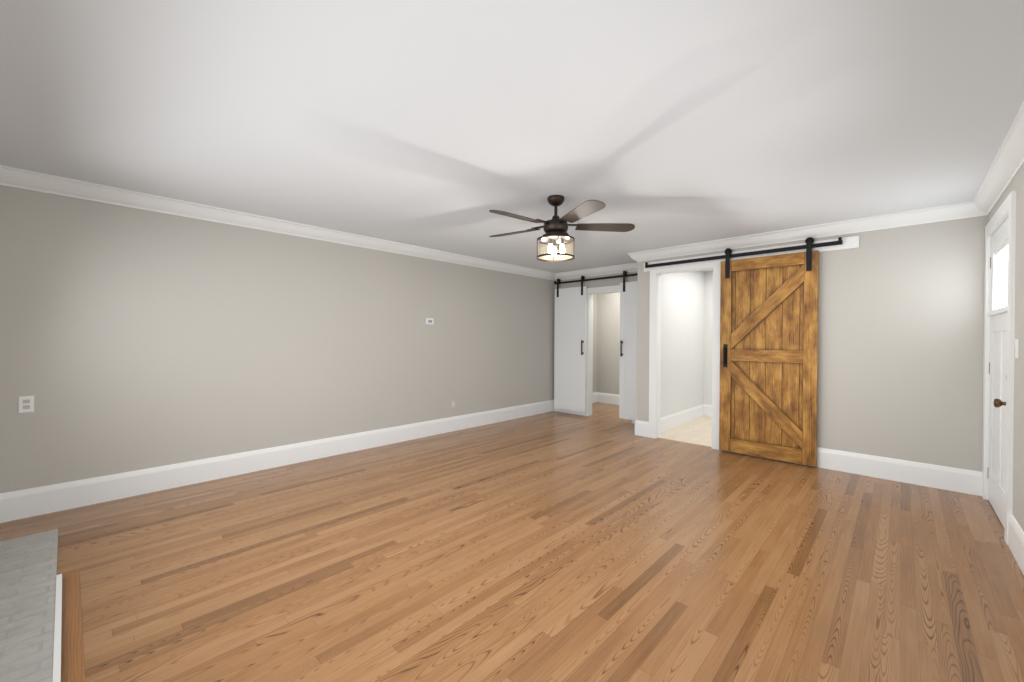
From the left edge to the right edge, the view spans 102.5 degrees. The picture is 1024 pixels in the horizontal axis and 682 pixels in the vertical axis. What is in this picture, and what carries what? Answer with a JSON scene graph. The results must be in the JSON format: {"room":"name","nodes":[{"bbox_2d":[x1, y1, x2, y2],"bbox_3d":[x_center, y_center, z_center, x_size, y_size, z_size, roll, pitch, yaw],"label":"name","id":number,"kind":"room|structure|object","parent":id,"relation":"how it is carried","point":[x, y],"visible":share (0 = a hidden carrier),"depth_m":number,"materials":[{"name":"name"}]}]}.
{"room":"empty living room","nodes":[
{"label":"empty living room","id":0,"kind":"room"},
{"bbox_2d":[0,185,597,492],"bbox_3d":[-1.023,0.030,5.570,0.120,2.440,8.160,1,0,43],"label":"wall","id":1,"kind":"structure","parent":0,"point":[133,339],"depth_m":3.75,"materials":[{"name":"paint"}]},
{"bbox_2d":[18,396,33,412],"bbox_3d":[-3.449,0.450,2.920,0.008,0.115,0.072,1,0,43],"label":"electrical outlet plate","id":2,"kind":"object","parent":1,"relation":"attached to","point":[25,403],"visible":1,"depth_m":2.92,"materials":[{"name":"plastic"}]},
{"bbox_2d":[0,400,555,522],"bbox_3d":[-1.470,1.151,5.011,0.017,0.200,6.493,1,0,43],"label":"baseboard","id":3,"kind":"structure","parent":1,"relation":"attached to","point":[25,503],"depth_m":3.74,"materials":[{"name":"paint"}]},
{"bbox_2d":[0,165,555,280],"bbox_3d":[-1.429,-1.132,4.970,0.098,0.112,6.493,1,0,43],"label":"crown molding","id":4,"kind":"structure","parent":1,"relation":"attached to","point":[9,176],"depth_m":3.69,"materials":[{"name":"paint"}]},
{"bbox_2d":[426,318,433,324],"bbox_3d":[-1.080,-0.258,5.402,0.023,0.080,0.110,1,0,43],"label":"switch","id":5,"kind":"object","parent":1,"relation":"attached to","point":[430,321],"visible":1,"depth_m":5.40,"materials":[{"name":"plastic"}]},
{"bbox_2d":[592,348,592,402],"bbox_3d":[1.269,0.184,7.889,0.022,2.130,1.000,1,0,43],"label":"door frame","id":6,"kind":"structure","parent":1,"relation":"attached to","point":[592,375],"depth_m":8.24,"materials":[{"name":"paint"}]},
{"bbox_2d":[0,402,1023,681],"bbox_3d":[0.839,1.307,3.807,5.828,0.086,8.520,1,0,43],"label":"floor","id":7,"kind":"structure","parent":0,"point":[602,542],"depth_m":2.30,"materials":[{"name":"brown wood"}]},
{"bbox_2d":[0,529,84,681],"bbox_3d":[-2.209,1.250,1.686,2.481,0.033,0.646,1,0,43],"label":"hearth","id":8,"kind":"object","parent":7,"relation":"on","point":[40,603],"visible":1,"depth_m":1.86,"materials":[{"name":"grey stone"}]},
{"bbox_2d":[0,0,1023,272],"bbox_3d":[0.852,-1.220,3.792,5.828,0.100,8.520,1,0,43],"label":"ceiling","id":9,"kind":"structure","parent":0,"point":[450,124],"depth_m":2.07,"materials":[{"name":"paint"}]},
{"bbox_2d":[489,195,634,261],"bbox_3d":[0.318,-0.922,3.349,1.243,0.495,1.233,1,0,43],"label":"ceiling fan","id":10,"kind":"object","parent":9,"relation":"hanging from","point":[556,237],"visible":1,"depth_m":3.29,"materials":[{"name":"black metal"}]},
{"bbox_2d":[555,271,637,288],"bbox_3d":[1.505,0.036,6.747,1.932,2.440,0.120,1,0,43],"label":"wall","id":11,"kind":"structure","parent":0,"point":[604,282],"depth_m":6.72,"materials":[{"name":"paint"}]},
{"bbox_2d":[556,409,582,414],"bbox_3d":[0.985,1.152,7.145,0.588,0.200,0.017,1,0,43],"label":"baseboard","id":12,"kind":"structure","parent":11,"relation":"attached to","point":[559,410],"depth_m":7.12,"materials":[{"name":"paint"}]},
{"bbox_2d":[554,273,637,284],"bbox_3d":[1.453,-1.027,6.663,1.896,0.064,0.070,1,0,43],"label":"rail","id":13,"kind":"object","parent":11,"relation":"attached to","point":[609,277],"visible":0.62,"depth_m":6.68,"materials":[{"name":"black metal"}]},
{"bbox_2d":[554,276,586,412],"bbox_3d":[0.981,0.050,7.049,0.647,2.287,0.090,1,0,43],"label":"door","id":14,"kind":"structure","parent":13,"relation":"hanging from","point":[570,345],"depth_m":7.04,"materials":[{"name":"paint"}]},
{"bbox_2d":[619,271,637,419],"bbox_3d":[1.884,0.059,6.193,0.588,2.288,0.090,1,0,43],"label":"door","id":15,"kind":"structure","parent":13,"relation":"hanging from","point":[628,360],"depth_m":6.30,"materials":[{"name":"paint"}]},
{"bbox_2d":[556,264,637,280],"bbox_3d":[1.480,-1.127,6.620,1.812,0.112,0.098,1,0,43],"label":"crown molding","id":16,"kind":"structure","parent":11,"relation":"attached to","point":[616,269],"depth_m":6.70,"materials":[{"name":"paint"}]},
{"bbox_2d":[583,285,635,422],"bbox_3d":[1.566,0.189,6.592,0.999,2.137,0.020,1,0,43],"label":"trim","id":17,"kind":"structure","parent":11,"relation":"attached to","point":[609,288],"depth_m":6.87,"materials":[{"name":"paint"}]},
{"bbox_2d":[597,271,712,404],"bbox_3d":[3.608,0.048,6.716,5.028,2.440,0.126,1,0,43],"label":"wall","id":18,"kind":"structure","parent":0,"point":[608,343],"depth_m":8.15,"materials":[{"name":"paint"}]},
{"bbox_2d":[596,392,618,404],"bbox_3d":[2.433,1.156,7.739,1.932,0.200,0.017,1,0,43],"label":"baseboard","id":19,"kind":"structure","parent":18,"relation":"attached to","point":[607,398],"depth_m":8.22,"materials":[{"name":"paint"}]},
{"bbox_2d":[704,404,711,415],"bbox_3d":[4.312,1.175,5.959,2.946,0.200,0.017,1,0,43],"label":"baseboard","id":20,"kind":"structure","parent":18,"relation":"attached to","point":[707,408],"depth_m":6.92,"materials":[{"name":"paint"}]},
{"bbox_2d":[661,271,704,417],"bbox_3d":[2.557,0.045,6.231,0.006,2.440,1.980,1,0,43],"label":"wall","id":21,"kind":"structure","parent":0,"point":[686,333],"depth_m":6.28,"materials":[{"name":"paint"}]},
{"bbox_2d":[648,404,703,435],"bbox_3d":[2.554,1.165,6.233,0.017,0.200,1.978,1,0,43],"label":"baseboard","id":22,"kind":"structure","parent":21,"relation":"attached to","point":[667,422],"depth_m":6.21,"materials":[{"name":"paint"}]},
{"bbox_2d":[637,215,988,471],"bbox_3d":[2.848,0.056,4.509,3.096,2.440,0.120,1,0,43],"label":"wall","id":23,"kind":"structure","parent":0,"point":[900,339],"depth_m":3.75,"materials":[{"name":"paint"}]},
{"bbox_2d":[635,420,647,435],"bbox_3d":[1.906,1.164,5.790,0.017,0.200,0.718,1,0,43],"label":"baseboard","id":24,"kind":"structure","parent":23,"relation":"attached to","point":[641,427],"depth_m":5.48,"materials":[{"name":"paint"}]},
{"bbox_2d":[649,263,720,449],"bbox_3d":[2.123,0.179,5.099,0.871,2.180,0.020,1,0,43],"label":"trim","id":25,"kind":"structure","parent":23,"relation":"attached to","point":[716,267],"depth_m":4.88,"materials":[{"name":"paint"}]},
{"bbox_2d":[645,237,842,267],"bbox_3d":[2.486,-0.984,4.701,2.026,0.070,0.044,1,0,43],"label":"rail","id":26,"kind":"object","parent":23,"relation":"attached to","point":[832,243],"visible":1,"depth_m":4.54,"materials":[{"name":"black metal"}]},
{"bbox_2d":[719,237,818,466],"bbox_3d":[2.725,0.102,4.428,0.910,2.317,0.096,1,0,43],"label":"barn door","id":27,"kind":"structure","parent":26,"relation":"hanging from","point":[768,345],"depth_m":4.41,"materials":[{"name":"brown wood"}]},
{"bbox_2d":[644,236,858,271],"bbox_3d":[2.541,-0.962,4.698,2.180,0.112,0.026,1,0,43],"label":"trim","id":28,"kind":"structure","parent":23,"relation":"attached to","point":[850,242],"depth_m":4.50,"materials":[{"name":"paint"}]},
{"bbox_2d":[627,202,967,265],"bbox_3d":[2.704,-1.108,4.494,3.086,0.112,0.098,1,0,43],"label":"crown molding","id":29,"kind":"structure","parent":23,"relation":"attached to","point":[960,210],"depth_m":4.12,"materials":[{"name":"paint"}]},
{"bbox_2d":[723,447,981,495],"bbox_3d":[3.170,1.180,4.111,2.024,0.200,0.017,1,0,43],"label":"baseboard","id":30,"kind":"structure","parent":23,"relation":"attached to","point":[966,481],"depth_m":3.73,"materials":[{"name":"paint"}]},
{"bbox_2d":[989,165,1023,530],"bbox_3d":[2.755,0.070,2.073,0.120,2.440,8.040,1,0,43],"label":"wall","id":31,"kind":"structure","parent":0,"point":[1017,184],"depth_m":2.48,"materials":[{"name":"paint"}]},
{"bbox_2d":[968,102,1023,217],"bbox_3d":[1.909,-1.094,1.326,0.098,0.112,5.792,1,0,43],"label":"crown molding","id":32,"kind":"structure","parent":31,"relation":"attached to","point":[1007,164],"depth_m":2.62,"materials":[{"name":"paint"}]},
{"bbox_2d":[987,218,1007,528],"bbox_3d":[3.536,0.219,2.994,0.119,2.127,0.928,1,0,43],"label":"entry door","id":33,"kind":"structure","parent":31,"relation":"in","point":[997,313],"depth_m":3.07,"materials":[{"name":"white paint"}]},
{"bbox_2d":[982,191,1015,544],"bbox_3d":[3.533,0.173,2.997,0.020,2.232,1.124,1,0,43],"label":"trim","id":34,"kind":"structure","parent":31,"relation":"attached to","point":[1006,208],"depth_m":2.63,"materials":[{"name":"paint"}]},
{"bbox_2d":[1008,514,1023,574],"bbox_3d":[1.549,1.191,0.913,0.017,0.200,4.633,1,0,43],"label":"baseboard","id":35,"kind":"structure","parent":31,"relation":"attached to","point":[1015,532],"depth_m":2.42,"materials":[{"name":"paint"}]},
{"bbox_2d":[1015,339,1018,357],"bbox_3d":[3.074,0.047,2.505,0.010,0.115,0.072,1,0,43],"label":"light switch","id":36,"kind":"object","parent":31,"relation":"attached to","point":[1016,348],"visible":0.96,"depth_m":2.49,"materials":[{"name":"plastic"}]}
]}

